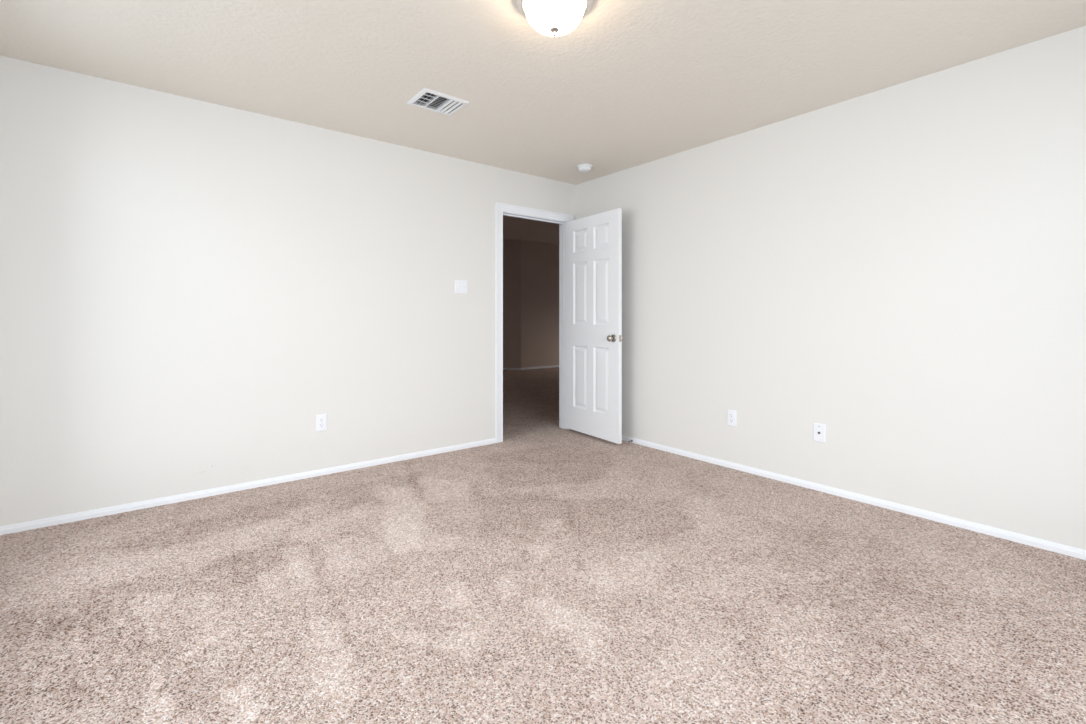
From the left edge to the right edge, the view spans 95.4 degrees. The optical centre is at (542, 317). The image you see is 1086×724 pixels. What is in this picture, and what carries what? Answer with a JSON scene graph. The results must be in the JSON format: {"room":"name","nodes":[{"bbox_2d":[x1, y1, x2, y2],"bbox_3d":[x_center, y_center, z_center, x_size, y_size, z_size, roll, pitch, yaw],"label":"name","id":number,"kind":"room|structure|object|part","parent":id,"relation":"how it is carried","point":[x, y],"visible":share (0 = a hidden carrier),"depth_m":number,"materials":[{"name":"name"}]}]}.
{"room":"empty bedroom","nodes":[
{"label":"empty bedroom","id":0,"kind":"room"},
{"bbox_2d":[0,56,575,525],"bbox_3d":[-1.284,-0.297,3.765,4.270,2.840,0.115,0,0,-38],"label":"wall","id":1,"kind":"structure","parent":0,"point":[186,284],"depth_m":3.09,"materials":[{"name":"paint"}]},
{"bbox_2d":[0,438,495,534],"bbox_3d":[-1.628,1.082,3.410,3.090,0.042,0.013,0,0,-38],"label":"baseboard","id":2,"kind":"structure","parent":1,"relation":"attached to","point":[29,525],"depth_m":3.08,"materials":[{"name":"white paint"}]},
{"bbox_2d":[316,414,326,431],"bbox_3d":[-1.555,0.735,3.471,0.072,0.116,0.009,0,0,-38],"label":"electrical outlet","id":3,"kind":"object","parent":1,"relation":"attached to","point":[321,420],"visible":1,"depth_m":3.47,"materials":[{"name":"white plastic"}]},
{"bbox_2d":[455,280,466,293],"bbox_3d":[-0.684,-0.263,4.155,0.116,0.114,0.018,0,0,-38],"label":"light switch","id":4,"kind":"object","parent":1,"relation":"attached to","point":[460,285],"visible":1,"depth_m":4.16,"materials":[{"name":"white plastic"}]},
{"bbox_2d":[495,202,572,442],"bbox_3d":[-0.097,0.040,4.705,0.919,2.127,0.148,0,0,-38],"label":"door frame","id":5,"kind":"structure","parent":1,"relation":"attached to","point":[500,208],"depth_m":4.51,"materials":[{"name":"white paint"}]},
{"bbox_2d":[566,208,623,443],"bbox_3d":[0.450,0.069,4.552,0.167,2.016,0.778,0,0,-34],"label":"door","id":6,"kind":"structure","parent":1,"relation":"in","point":[594,337],"depth_m":4.50,"materials":[{"name":"white paint"}]},
{"bbox_3d":[0.582,0.175,4.258,0.058,0.055,0.055,0,0,-34],"label":"knob","id":7,"kind":"part","parent":6,"relation":"part of","materials":[{"name":"silver metal"}]},
{"bbox_2d":[503,240,520,367],"bbox_3d":[-1.354,-0.272,10.655,1.796,2.790,0.100,0,0,7],"label":"wall","id":8,"kind":"structure","parent":0,"point":[511,248],"depth_m":10.52,"materials":[{"name":"beige paint"}]},
{"bbox_2d":[503,216,558,243],"bbox_3d":[-0.416,-1.717,8.409,8.500,0.100,6.085,0,0,-38],"label":"ceiling","id":9,"kind":"structure","parent":0,"point":[514,228],"depth_m":9.42,"materials":[{"name":"beige paint"}]},
{"bbox_2d":[521,240,558,367],"bbox_3d":[0.594,-0.272,11.408,2.790,2.790,0.100,0,0,-38],"label":"wall","id":10,"kind":"structure","parent":0,"point":[539,260],"depth_m":10.81,"materials":[{"name":"beige paint"}]},
{"bbox_2d":[503,365,558,369],"bbox_3d":[-0.116,1.082,11.077,4.264,0.042,0.845,0,0,-21],"label":"baseboard","id":11,"kind":"structure","parent":10,"relation":"attached to","point":[553,365],"depth_m":10.65,"materials":[{"name":"white paint"}]},
{"bbox_2d":[0,367,1085,723],"bbox_3d":[0.356,1.103,6.268,9.950,0.001,10.600,0,0,-38],"label":"floor","id":12,"kind":"structure","parent":0,"point":[546,573],"depth_m":1.92,"materials":[{"name":"carpet"}]},
{"bbox_2d":[0,0,1085,184],"bbox_3d":[0.037,-1.387,1.962,4.200,0.100,4.350,0,0,-38],"label":"ceiling","id":13,"kind":"structure","parent":0,"point":[634,83],"depth_m":2.51,"materials":[{"name":"white paint"}]},
{"bbox_2d":[407,88,469,115],"bbox_3d":[-0.649,-1.414,3.065,0.305,0.174,0.260,0,0,-38],"label":"ceiling vent","id":14,"kind":"object","parent":13,"relation":"in","point":[432,100],"visible":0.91,"depth_m":3.08,"materials":[{"name":"white metal"}]},
{"bbox_2d":[516,0,592,35],"bbox_3d":[0.049,-1.259,2.071,0.322,0.156,0.322,0,0,-38],"label":"ceiling light","id":15,"kind":"object","parent":13,"relation":"attached to","point":[547,17],"visible":1,"depth_m":2.03,"materials":[{"name":"white glass"}]},
{"bbox_2d":[577,164,592,171],"bbox_3d":[0.366,-1.312,4.348,0.141,0.050,0.141,0,0,-38],"label":"smoke detector","id":16,"kind":"object","parent":13,"relation":"attached to","point":[581,167],"visible":1,"depth_m":4.31,"materials":[{"name":"white plastic"}]},
{"bbox_2d":[576,26,1085,549],"bbox_3d":[1.714,-0.297,3.324,0.120,2.840,4.300,0,0,-38],"label":"wall","id":17,"kind":"structure","parent":0,"point":[899,270],"depth_m":2.85,"materials":[{"name":"white paint"}]},
{"bbox_2d":[727,409,736,426],"bbox_3d":[1.387,0.735,3.633,0.009,0.116,0.072,0,0,-38],"label":"electrical outlet","id":18,"kind":"object","parent":17,"relation":"attached to","point":[731,414],"visible":1,"depth_m":3.63,"materials":[{"name":"white plastic"}]},
{"bbox_2d":[813,423,825,442],"bbox_3d":[1.761,0.733,3.155,0.015,0.116,0.072,0,0,-38],"label":"wall jack","id":19,"kind":"object","parent":17,"relation":"attached to","point":[819,430],"visible":1,"depth_m":3.15,"materials":[{"name":"white plastic"}]},
{"bbox_2d":[622,435,1085,559],"bbox_3d":[1.635,1.082,3.317,0.013,0.042,4.186,0,0,-38],"label":"baseboard","id":20,"kind":"structure","parent":17,"relation":"attached to","point":[988,530],"depth_m":2.85,"materials":[{"name":"white paint"}]}
]}

